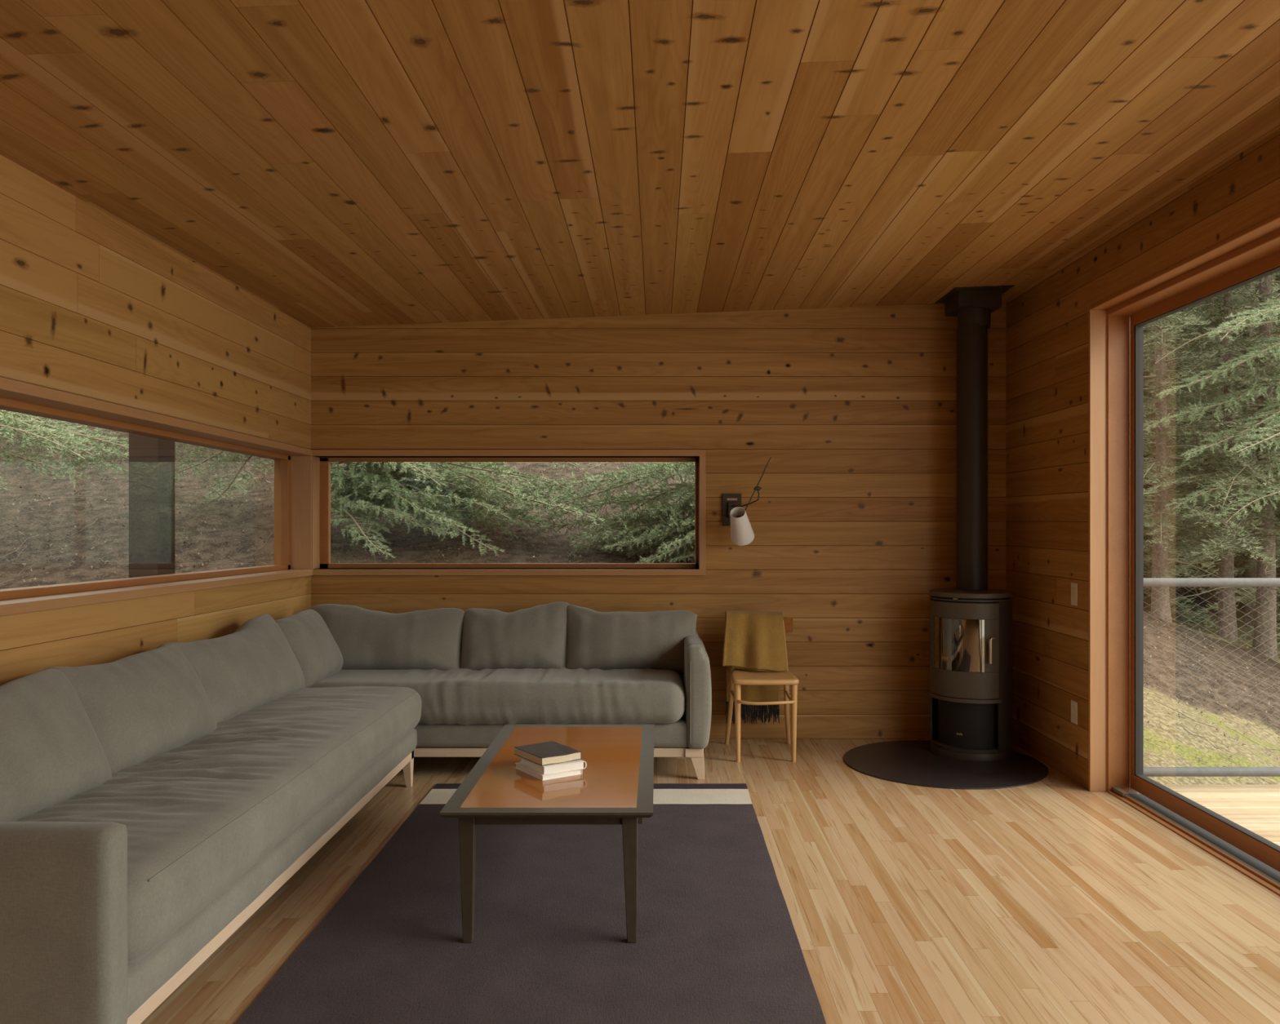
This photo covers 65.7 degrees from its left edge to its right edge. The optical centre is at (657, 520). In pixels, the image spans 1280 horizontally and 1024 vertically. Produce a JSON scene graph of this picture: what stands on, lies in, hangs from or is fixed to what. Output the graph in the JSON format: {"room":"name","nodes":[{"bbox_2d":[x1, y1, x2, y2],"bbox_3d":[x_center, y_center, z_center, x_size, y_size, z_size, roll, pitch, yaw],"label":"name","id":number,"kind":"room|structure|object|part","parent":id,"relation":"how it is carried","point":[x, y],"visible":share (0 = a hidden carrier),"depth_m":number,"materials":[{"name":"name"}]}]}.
{"room":"cabin living room","nodes":[
{"label":"cabin living room","id":0,"kind":"room"},
{"bbox_2d":[0,155,311,685],"bbox_3d":[-2.323,0.050,1.577,0.200,3.300,9.955,0,0,0],"label":"wall","id":1,"kind":"structure","parent":0,"point":[91,305],"depth_m":4.20,"materials":[{"name":"brown wood"}]},
{"bbox_2d":[0,375,313,616],"bbox_3d":[-2.323,-0.082,3.853,0.240,0.866,5.385,0,0,0],"label":"window","id":2,"kind":"structure","parent":1,"relation":"in","point":[292,464],"depth_m":4.68,"materials":[{"name":"brown wood"}]},
{"bbox_3d":[-2.220,-0.460,3.763,0.018,0.092,5.205,0,0,0],"label":"head casing","id":3,"kind":"part","parent":2,"relation":"part of","materials":[{"name":"brown wood"}]},
{"bbox_3d":[-2.323,0.306,3.763,0.240,0.089,5.205,0,0,0],"label":"sill","id":4,"kind":"part","parent":2,"relation":"part of","materials":[{"name":"brown wood"}]},
{"bbox_2d":[0,0,1279,328],"bbox_3d":[0.108,-1.419,1.583,5.063,0.362,9.965,0,0,0],"label":"ceiling","id":5,"kind":"structure","parent":0,"point":[335,163],"depth_m":3.40,"materials":[{"name":"brown wood"}]},
{"bbox_2d":[311,301,1006,738],"bbox_3d":[0.009,0.050,6.460,4.863,3.300,0.190,0,0,0],"label":"wall","id":6,"kind":"structure","parent":0,"point":[852,521],"depth_m":6.37,"materials":[{"name":"brown wood"}]},
{"bbox_2d":[311,449,706,575],"bbox_3d":[-0.976,-0.052,6.445,2.574,0.806,0.200,0,0,0],"label":"window","id":7,"kind":"structure","parent":6,"relation":"in","point":[321,467],"depth_m":6.35,"materials":[{"name":"brown wood"}]},
{"bbox_3d":[-0.956,-0.434,6.362,2.534,0.041,0.018,0,0,0],"label":"head casing","id":8,"kind":"part","parent":7,"relation":"part of","materials":[{"name":"brown wood"}]},
{"bbox_3d":[-0.956,0.332,6.425,2.534,0.038,0.160,0,0,0],"label":"sill","id":9,"kind":"part","parent":7,"relation":"part of","materials":[{"name":"brown wood"}]},
{"bbox_3d":[0.291,-0.050,6.362,0.040,0.728,0.018,0,0,0],"label":"casing","id":10,"kind":"part","parent":7,"relation":"part of","materials":[{"name":"brown wood"}]},
{"bbox_2d":[722,457,771,546],"bbox_3d":[0.564,-0.120,6.188,0.291,0.552,0.353,0,0,0],"label":"wall lamp","id":11,"kind":"object","parent":6,"relation":"attached to","point":[735,516],"visible":1,"depth_m":6.13,"materials":[{"name":"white metal"}]},
{"bbox_3d":[0.527,0.036,6.130,0.148,0.241,0.244,0,0,6],"label":"lamp shade","id":12,"kind":"part","parent":11,"relation":"part of","materials":[{"name":"white fabric"}]},
{"bbox_3d":[0.549,-0.143,6.235,0.227,0.115,0.026,0,0,44],"label":"arm","id":13,"kind":"part","parent":11,"relation":"part of","materials":[{"name":"brown metal"}]},
{"bbox_3d":[0.585,-0.148,6.129,0.160,0.307,0.011,0,0,-9],"label":"rod","id":14,"kind":"part","parent":11,"relation":"part of","materials":[{"name":"brown metal"}]},
{"bbox_2d":[140,738,1279,1023],"bbox_3d":[-0.049,1.460,1.583,4.748,0.120,9.965,0,0,0],"label":"floor","id":15,"kind":"structure","parent":0,"point":[1052,900],"depth_m":3.63,"materials":[{"name":"brown wood"}]},
{"bbox_2d":[0,613,422,1023],"bbox_3d":[-1.716,0.944,3.762,0.975,0.913,3.004,0,0,0],"label":"sofa","id":16,"kind":"object","parent":15,"relation":"on","point":[152,802],"visible":1,"depth_m":3.07,"materials":[{"name":"grey fabric"}]},
{"bbox_2d":[0,669,111,822],"bbox_3d":[-1.968,0.713,2.889,0.325,0.430,1.020,0,0,4],"label":"cushion","id":17,"kind":"object","parent":16,"relation":"on","point":[55,751],"depth_m":3.04,"materials":[{"name":"grey fabric"}]},
{"bbox_3d":[-1.726,0.961,2.312,0.950,0.502,0.103,0,0,0],"label":"arm","id":18,"kind":"part","parent":16,"relation":"part of","materials":[{"name":"grey fabric"}]},
{"bbox_2d":[44,644,217,773],"bbox_3d":[-1.967,0.715,3.780,0.335,0.426,0.858,0,0,0],"label":"cushion","id":19,"kind":"object","parent":16,"relation":"on","point":[145,708],"depth_m":3.64,"materials":[{"name":"grey fabric"}]},
{"bbox_2d":[14,686,422,964],"bbox_3d":[-1.664,0.973,3.813,0.871,0.251,2.901,0,0,0],"label":"seat cushion","id":20,"kind":"object","parent":16,"relation":"on","point":[204,811],"depth_m":3.26,"materials":[{"name":"grey fabric"}]},
{"bbox_2d":[156,613,305,724],"bbox_3d":[-1.968,0.706,4.685,0.346,0.444,1.128,0,0,0],"label":"cushion","id":21,"kind":"object","parent":16,"relation":"on","point":[243,673],"depth_m":4.52,"materials":[{"name":"grey fabric"}]},
{"bbox_3d":[-1.728,1.230,3.759,0.884,0.049,2.958,0,0,0],"label":"rail","id":22,"kind":"part","parent":16,"relation":"part of","materials":[{"name":"brown wood"}]},
{"bbox_3d":[-1.726,1.148,3.775,0.932,0.123,2.953,0,0,0],"label":"seat","id":23,"kind":"part","parent":16,"relation":"part of","materials":[{"name":"grey fabric"}]},
{"bbox_3d":[-1.311,1.327,5.201,0.050,0.147,0.071,0,0,0],"label":"leg","id":24,"kind":"part","parent":16,"relation":"part of","materials":[{"name":"brown wood"}]},
{"bbox_2d":[275,602,711,779],"bbox_3d":[-0.937,0.948,5.780,2.472,0.905,1.094,0,0,0],"label":"sofa","id":25,"kind":"object","parent":15,"relation":"on","point":[475,673],"visible":0.87,"depth_m":5.69,"materials":[{"name":"grey fabric"}]},
{"bbox_2d":[275,609,343,688],"bbox_3d":[-1.956,0.720,5.545,0.299,0.410,0.630,0,0,0],"label":"cushion","id":26,"kind":"object","parent":25,"relation":"on","point":[317,649],"depth_m":5.43,"materials":[{"name":"grey fabric"}]},
{"bbox_2d":[308,604,464,671],"bbox_3d":[-1.647,0.715,5.939,0.985,0.421,0.290,0,0,0],"label":"cushion","id":27,"kind":"object","parent":25,"relation":"on","point":[366,640],"depth_m":5.86,"materials":[{"name":"grey fabric"}]},
{"bbox_2d":[309,667,684,724],"bbox_3d":[-0.945,0.982,5.738,2.190,0.241,0.920,0,0,0],"label":"seat cushion","id":28,"kind":"object","parent":25,"relation":"on","point":[448,695],"depth_m":5.31,"materials":[{"name":"grey fabric"}]},
{"bbox_2d":[459,602,569,670],"bbox_3d":[-0.853,0.708,5.960,0.675,0.433,0.285,0,0,0],"label":"cushion","id":29,"kind":"object","parent":25,"relation":"on","point":[537,637],"depth_m":5.87,"materials":[{"name":"grey fabric"}]},
{"bbox_3d":[-0.985,1.161,5.823,2.373,0.151,0.958,0,0,0],"label":"seat","id":30,"kind":"part","parent":25,"relation":"part of","materials":[{"name":"grey fabric"}]},
{"bbox_3d":[-0.950,1.256,5.808,2.400,0.048,0.915,0,0,0],"label":"rail","id":31,"kind":"part","parent":25,"relation":"part of","materials":[{"name":"brown wood"}]},
{"bbox_2d":[564,604,697,675],"bbox_3d":[-0.158,0.716,5.939,0.815,0.418,0.298,0,0,0],"label":"cushion","id":32,"kind":"object","parent":25,"relation":"on","point":[596,641],"depth_m":5.85,"materials":[{"name":"grey fabric"}]},
{"bbox_3d":[0.227,0.960,5.812,0.139,0.550,0.976,0,0,0],"label":"arm","id":33,"kind":"part","parent":25,"relation":"part of","materials":[{"name":"grey fabric"}]},
{"bbox_3d":[0.219,1.339,5.375,0.076,0.122,0.044,0,0,0],"label":"leg","id":34,"kind":"part","parent":25,"relation":"part of","materials":[{"name":"brown wood"}]},
{"bbox_2d":[235,783,826,1023],"bbox_3d":[-0.349,1.395,3.272,1.640,0.008,3.945,0,0,0],"label":"rug","id":35,"kind":"object","parent":15,"relation":"on","point":[717,943],"visible":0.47,"depth_m":3.30,"materials":[{"name":"grey fabric"}]},
{"bbox_2d":[439,724,654,942],"bbox_3d":[-0.361,1.170,3.921,0.694,0.441,1.398,0,0,0],"label":"coffee table","id":36,"kind":"object","parent":35,"relation":"on","point":[615,785],"visible":0.99,"depth_m":3.48,"materials":[{"name":"brown wood"}]},
{"bbox_3d":[-0.631,1.180,3.294,0.053,0.422,0.063,0,0,0],"label":"leg","id":37,"kind":"part","parent":36,"relation":"part of","materials":[{"name":"brown wood"}]},
{"bbox_3d":[-0.361,0.960,3.921,0.694,0.020,1.398,0,0,0],"label":"table frame","id":38,"kind":"part","parent":36,"relation":"part of","materials":[{"name":"green wood"}]},
{"bbox_2d":[515,762,582,781],"bbox_3d":[-0.413,0.939,3.755,0.168,0.020,0.224,0,0,-34],"label":"book","id":39,"kind":"object","parent":36,"relation":"on","point":[521,766],"visible":0.48,"depth_m":3.68,"materials":[{"name":"white paper"}]},
{"bbox_2d":[520,757,586,774],"bbox_3d":[-0.396,0.915,3.764,0.175,0.029,0.222,0,0,-30],"label":"book","id":40,"kind":"object","parent":39,"relation":"on","point":[576,765],"visible":0.54,"depth_m":3.68,"materials":[{"name":"white paper"}]},
{"bbox_2d":[514,741,581,765],"bbox_3d":[-0.418,0.885,3.772,0.168,0.032,0.222,0,0,-35],"label":"book","id":41,"kind":"object","parent":40,"relation":"on","point":[551,753],"visible":1,"depth_m":3.73,"materials":[{"name":"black paper"}]},
{"bbox_3d":[-0.091,1.180,3.294,0.053,0.422,0.063,0,0,0],"label":"leg","id":42,"kind":"part","parent":36,"relation":"part of","materials":[{"name":"brown wood"}]},
{"bbox_3d":[-0.091,1.180,4.548,0.053,0.422,0.063,0,0,0],"label":"leg","id":43,"kind":"part","parent":36,"relation":"part of","materials":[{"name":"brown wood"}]},
{"bbox_2d":[724,617,799,762],"bbox_3d":[0.631,1.002,5.949,0.418,0.804,0.557,0,0,0],"label":"chair","id":44,"kind":"object","parent":15,"relation":"on","point":[737,677],"visible":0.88,"depth_m":5.75,"materials":[{"name":"brown wood"}]},
{"bbox_3d":[0.466,1.011,6.164,0.062,0.786,0.138,0,0,-14],"label":"leg","id":45,"kind":"part","parent":44,"relation":"part of","materials":[{"name":"brown wood"}]},
{"bbox_3d":[0.466,1.175,5.757,0.040,0.450,0.041,0,0,0],"label":"leg","id":46,"kind":"part","parent":44,"relation":"part of","materials":[{"name":"brown wood"}]},
{"bbox_2d":[722,610,787,724],"bbox_3d":[0.594,0.920,6.112,0.399,0.724,0.277,0,0,0],"label":"blanket","id":47,"kind":"object","parent":44,"relation":"on","point":[754,641],"visible":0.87,"depth_m":6.06,"materials":[{"name":"fabric"}]},
{"bbox_3d":[0.630,0.934,5.911,0.386,0.035,0.408,0,0,0],"label":"seat","id":48,"kind":"part","parent":44,"relation":"part of","materials":[{"name":"brown wood"}]},
{"bbox_3d":[0.794,1.011,6.164,0.062,0.786,0.138,0,0,14],"label":"leg","id":49,"kind":"part","parent":44,"relation":"part of","materials":[{"name":"brown wood"}]},
{"bbox_3d":[0.635,0.655,6.154,0.410,0.110,0.069,0,0,0],"label":"backrest","id":50,"kind":"part","parent":44,"relation":"part of","materials":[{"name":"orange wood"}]},
{"bbox_3d":[0.795,1.175,5.757,0.040,0.449,0.041,0,0,0],"label":"leg","id":51,"kind":"part","parent":44,"relation":"part of","materials":[{"name":"brown wood"}]},
{"bbox_2d":[843,740,1048,789],"bbox_3d":[1.652,1.396,5.722,1.132,0.006,1.132,0,0,0],"label":"plate","id":52,"kind":"object","parent":15,"relation":"on","point":[912,762],"visible":0.88,"depth_m":5.57,"materials":[{"name":"black metal"}]},
{"bbox_2d":[928,588,1013,761],"bbox_3d":[1.888,0.907,5.948,0.484,0.969,0.516,0,0,0],"label":"wood stove","id":53,"kind":"object","parent":52,"relation":"on","point":[971,631],"visible":0.98,"depth_m":5.78,"materials":[{"name":"black metal"}]},
{"bbox_3d":[1.757,0.725,5.804,0.305,0.306,0.060,0,0,39],"label":"door glass","id":54,"kind":"part","parent":53,"relation":"part of","materials":[{"name":"brown"}]},
{"bbox_3d":[1.778,0.755,5.829,0.425,0.553,0.132,0,0,39],"label":"stove door","id":55,"kind":"part","parent":53,"relation":"part of","materials":[{"name":"grey metal"}]},
{"bbox_3d":[1.888,0.437,5.965,0.484,0.028,0.484,0,0,0],"label":"plate","id":56,"kind":"part","parent":53,"relation":"part of","materials":[{"name":"grey metal"}]},
{"bbox_3d":[1.888,1.371,5.965,0.476,0.042,0.476,0,0,0],"label":"plate","id":57,"kind":"part","parent":53,"relation":"part of","materials":[{"name":"black metal"}]},
{"bbox_2d":[934,285,1014,590],"bbox_3d":[1.954,-0.492,6.125,0.357,1.828,0.420,0,0,0],"label":"pipe","id":58,"kind":"object","parent":53,"relation":"on","point":[973,307],"visible":1,"depth_m":6.02,"materials":[{"name":"black metal"}]},
{"bbox_3d":[1.935,0.747,5.708,0.029,0.151,0.060,0,0,43],"label":"handle","id":59,"kind":"part","parent":53,"relation":"part of","materials":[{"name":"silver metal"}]},
{"bbox_2d":[1005,128,1279,794],"bbox_3d":[2.360,0.050,1.577,0.240,3.300,9.955,0,0,0],"label":"wall","id":60,"kind":"structure","parent":0,"point":[1046,322],"depth_m":5.47,"materials":[{"name":"brown wood"}]},
{"bbox_2d":[1071,700,1077,724],"bbox_3d":[2.236,1.028,5.314,0.007,0.120,0.078,0,0,0],"label":"wall socket","id":61,"kind":"object","parent":60,"relation":"attached to","point":[1073,704],"visible":1,"depth_m":5.31,"materials":[{"name":"beige plastic"}]},
{"bbox_2d":[1071,582,1077,605],"bbox_3d":[2.235,0.394,5.314,0.008,0.120,0.078,0,0,0],"label":"light switch","id":62,"kind":"object","parent":60,"relation":"attached to","point":[1073,586],"visible":1,"depth_m":5.30,"materials":[{"name":"beige plastic"}]},
{"bbox_2d":[1088,213,1279,896],"bbox_3d":[2.384,0.175,1.610,0.296,2.569,7.060,0,0,0],"label":"door","id":63,"kind":"structure","parent":60,"relation":"in","point":[1251,255],"depth_m":5.10,"materials":[{"name":"brown wood"}]},
{"bbox_2d":[1137,784,1279,871],"bbox_3d":[4.740,1.577,2.240,4.520,0.245,6.480,0,0,0],"label":"floor","id":64,"kind":"structure","parent":0,"point":[1255,808],"depth_m":5.11,"materials":[{"name":"brown wood"}]},
{"bbox_2d":[1143,577,1279,777],"bbox_3d":[4.744,0.883,5.390,4.578,1.143,0.052,0,0,0],"label":"deck railing","id":65,"kind":"object","parent":64,"relation":"on","point":[1150,771],"visible":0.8,"depth_m":5.38,"materials":[{"name":"metal"}]},
{"bbox_3d":[4.750,0.336,5.390,4.500,0.048,0.048,0,0,0],"label":"rail","id":66,"kind":"part","parent":65,"relation":"part of","materials":[{"name":"metal"}]},
{"bbox_3d":[4.750,1.366,5.390,4.500,0.052,0.052,0,0,0],"label":"rail","id":67,"kind":"part","parent":65,"relation":"part of","materials":[{"name":"metal"}]},
{"label":"outside","id":68,"kind":"structure","parent":0,"visible":0},
{"bbox_2d":[0,412,1279,784],"bbox_3d":[11.750,8.488,6.850,75.500,47.242,95.700,0,0,0],"label":"ground","id":69,"kind":"structure","parent":68,"point":[220,513],"depth_m":9.36,"materials":[{"name":"brown soil"}]},
{"bbox_2d":[0,409,128,492],"bbox_3d":[-6.095,-5.054,8.353,4.115,11.307,3.104,0,0,32],"label":"fir tree","id":70,"kind":"object","parent":69,"relation":"on","point":[12,425],"visible":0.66,"depth_m":7.94,"materials":[{"name":"green plant"}]},
{"bbox_2d":[128,433,174,577],"bbox_3d":[-2.987,0.050,5.862,0.175,3.700,0.205,0,0,0],"label":"timber post","id":71,"kind":"object","parent":69,"relation":"on","point":[151,460],"visible":0.11,"depth_m":5.76,"materials":[{"name":"wood"}]},
{"bbox_2d":[57,426,604,559],"bbox_3d":[-2.869,-4.180,9.178,4.592,9.308,3.502,0,0,-14],"label":"fir tree","id":72,"kind":"object","parent":69,"relation":"on","point":[369,482],"visible":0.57,"depth_m":8.59,"materials":[{"name":"green plant"}]},
{"bbox_2d":[471,462,509,521],"bbox_3d":[-1.194,-5.404,9.631,3.287,11.306,3.296,0,0,32],"label":"fir tree","id":73,"kind":"object","parent":69,"relation":"on","point":[500,479],"visible":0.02,"depth_m":9.67,"materials":[{"name":"green plant"}]},
{"bbox_2d":[504,462,694,563],"bbox_3d":[0.832,-4.400,9.247,4.233,10.308,3.546,0,0,14],"label":"fir tree","id":74,"kind":"object","parent":69,"relation":"on","point":[683,530],"visible":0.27,"depth_m":8.63,"materials":[{"name":"green plant"}]},
{"bbox_2d":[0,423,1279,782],"bbox_3d":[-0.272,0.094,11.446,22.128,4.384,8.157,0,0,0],"label":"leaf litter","id":75,"kind":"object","parent":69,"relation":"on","point":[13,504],"visible":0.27,"depth_m":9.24,"materials":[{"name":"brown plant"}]},
{"bbox_2d":[0,418,1279,783],"bbox_3d":[-0.180,0.183,11.212,19.231,4.149,7.652,0,0,0],"label":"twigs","id":76,"kind":"object","parent":69,"relation":"on","point":[45,419],"visible":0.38,"depth_m":9.09,"materials":[{"name":"brown plant"}]},
{"bbox_2d":[1143,294,1245,608],"bbox_3d":[11.568,-1.942,21.037,2.894,8.103,3.089,0,0,25],"label":"conifer","id":77,"kind":"object","parent":69,"relation":"on","point":[1197,600],"visible":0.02,"depth_m":20.91,"materials":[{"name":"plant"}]},
{"bbox_2d":[1171,609,1217,623],"bbox_3d":[9.995,1.868,18.534,0.908,0.386,0.555,0,0,0],"label":"mossy rock","id":78,"kind":"object","parent":69,"relation":"on","point":[1184,619],"visible":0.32,"depth_m":18.32,"materials":[{"name":"stone"}]},
{"bbox_2d":[1145,329,1244,573],"bbox_3d":[12.314,-6.441,26.408,7.820,17.131,8.135,0,0,28],"label":"conifer","id":79,"kind":"object","parent":69,"relation":"on","point":[1146,394],"visible":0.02,"depth_m":24.96,"materials":[{"name":"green plant"}]},
{"bbox_2d":[1143,303,1247,639],"bbox_3d":[7.884,-5.080,19.299,6.747,14.781,7.020,0,0,27],"label":"conifer","id":80,"kind":"object","parent":69,"relation":"on","point":[1209,624],"visible":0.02,"depth_m":17.25,"materials":[{"name":"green plant"}]},
{"bbox_2d":[1143,309,1255,613],"bbox_3d":[9.629,-1.949,18.577,2.894,8.103,3.089,0,0,-18],"label":"conifer","id":81,"kind":"object","parent":69,"relation":"on","point":[1170,368],"visible":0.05,"depth_m":18.55,"materials":[{"name":"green plant"}]},
{"bbox_2d":[1143,282,1279,622],"bbox_3d":[6.587,-2.484,13.016,3.725,8.024,3.092,0,0,26],"label":"conifer","id":82,"kind":"object","parent":69,"relation":"on","point":[1160,522],"visible":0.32,"depth_m":12.61,"materials":[{"name":"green plant"}]},
{"bbox_2d":[1143,275,1279,662],"bbox_3d":[7.944,-2.710,12.920,4.410,9.499,3.661,0,0,-40],"label":"conifer","id":83,"kind":"object","parent":69,"relation":"on","point":[1264,570],"visible":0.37,"depth_m":12.82,"materials":[{"name":"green plant"}]},
{"bbox_2d":[1143,273,1279,526],"bbox_3d":[7.279,-3.084,11.992,2.845,11.306,2.608,0,0,27],"label":"fir tree","id":84,"kind":"object","parent":69,"relation":"on","point":[1264,312],"visible":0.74,"depth_m":12.05,"materials":[{"name":"green plant"}]},
{"bbox_2d":[1143,287,1279,643],"bbox_3d":[7.542,-2.248,13.076,2.894,8.103,3.089,0,0,-21],"label":"conifer","id":85,"kind":"object","parent":69,"relation":"on","point":[1226,568],"visible":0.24,"depth_m":13.05,"materials":[{"name":"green plant"}]},
{"bbox_2d":[1143,286,1279,616],"bbox_3d":[7.936,-6.992,18.961,8.948,18.842,8.601,0,0,36],"label":"conifer","id":86,"kind":"object","parent":69,"relation":"on","point":[1195,573],"visible":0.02,"depth_m":17.66,"materials":[{"name":"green plant"}]},
{"bbox_2d":[1143,285,1279,610],"bbox_3d":[11.792,-5.280,22.403,7.166,15.090,6.888,0,0,-3],"label":"conifer","id":87,"kind":"object","parent":69,"relation":"on","point":[1179,590],"visible":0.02,"depth_m":21.75,"materials":[{"name":"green plant"}]},
{"bbox_2d":[1143,274,1279,606],"bbox_3d":[13.966,-5.565,22.714,7.296,15.982,7.590,0,0,38],"label":"conifer","id":88,"kind":"object","parent":69,"relation":"on","point":[1277,571],"visible":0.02,"depth_m":22.29,"materials":[{"name":"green plant"}]},
{"bbox_2d":[1143,298,1279,577],"bbox_3d":[10.216,-5.671,23.297,7.442,15.671,7.154,0,0,10],"label":"conifer","id":89,"kind":"object","parent":69,"relation":"on","point":[1242,558],"visible":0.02,"depth_m":21.00,"materials":[{"name":"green plant"}]},
{"bbox_2d":[1143,293,1279,597],"bbox_3d":[10.865,-6.061,22.605,7.691,16.566,6.384,0,0,8],"label":"conifer","id":90,"kind":"object","parent":69,"relation":"on","point":[1144,595],"visible":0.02,"depth_m":21.71,"materials":[{"name":"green plant"}]},
{"bbox_2d":[1143,271,1279,606],"bbox_3d":[13.441,-6.466,23.759,8.380,17.646,8.055,0,0,-24],"label":"conifer","id":91,"kind":"object","parent":69,"relation":"on","point":[1279,272],"visible":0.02,"depth_m":22.57,"materials":[{"name":"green plant"}]},
{"bbox_2d":[1145,283,1279,490],"bbox_3d":[15.406,-7.384,23.676,9.185,19.785,7.625,0,0,26],"label":"conifer","id":92,"kind":"object","parent":69,"relation":"on","point":[1247,334],"visible":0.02,"depth_m":22.54,"materials":[{"name":"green plant"}]},
{"bbox_2d":[1146,285,1279,613],"bbox_3d":[11.456,-1.912,20.584,3.089,8.103,2.894,0,0,-10],"label":"conifer","id":93,"kind":"object","parent":69,"relation":"on","point":[1213,599],"visible":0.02,"depth_m":20.48,"materials":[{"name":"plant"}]},
{"bbox_2d":[1146,273,1279,577],"bbox_3d":[15.523,-5.881,22.938,7.981,16.806,7.672,0,0,-30],"label":"conifer","id":94,"kind":"object","parent":69,"relation":"on","point":[1278,278],"visible":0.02,"depth_m":22.55,"materials":[{"name":"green plant"}]},
{"bbox_2d":[1147,271,1279,573],"bbox_3d":[12.713,-4.554,19.124,5.346,13.873,6.440,0,0,-2],"label":"conifer","id":95,"kind":"object","parent":69,"relation":"on","point":[1238,386],"visible":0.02,"depth_m":19.50,"materials":[{"name":"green plant"}]},
{"bbox_2d":[1168,271,1279,627],"bbox_3d":[10.679,-1.898,17.918,3.089,8.103,2.894,0,0,24],"label":"conifer","id":96,"kind":"object","parent":69,"relation":"on","point":[1251,574],"visible":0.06,"depth_m":17.79,"materials":[{"name":"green plant"}]},
{"bbox_2d":[1190,283,1279,646],"bbox_3d":[11.939,-4.784,15.052,6.981,15.292,7.262,0,0,25],"label":"conifer","id":97,"kind":"object","parent":69,"relation":"on","point":[1243,597],"visible":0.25,"depth_m":15.21,"materials":[{"name":"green plant"}]},
{"bbox_2d":[1213,324,1279,514],"bbox_3d":[12.854,-5.267,16.386,6.060,15.723,7.299,0,0,-42],"label":"conifer","id":98,"kind":"object","parent":69,"relation":"on","point":[1246,486],"visible":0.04,"depth_m":16.13,"materials":[{"name":"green plant"}]},
{"bbox_2d":[1240,483,1279,639],"bbox_3d":[13.729,-5.375,16.492,7.652,16.112,7.355,0,0,35],"label":"conifer","id":99,"kind":"object","parent":69,"relation":"on","point":[1278,632],"visible":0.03,"depth_m":17.46,"materials":[{"name":"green plant"}]}
]}

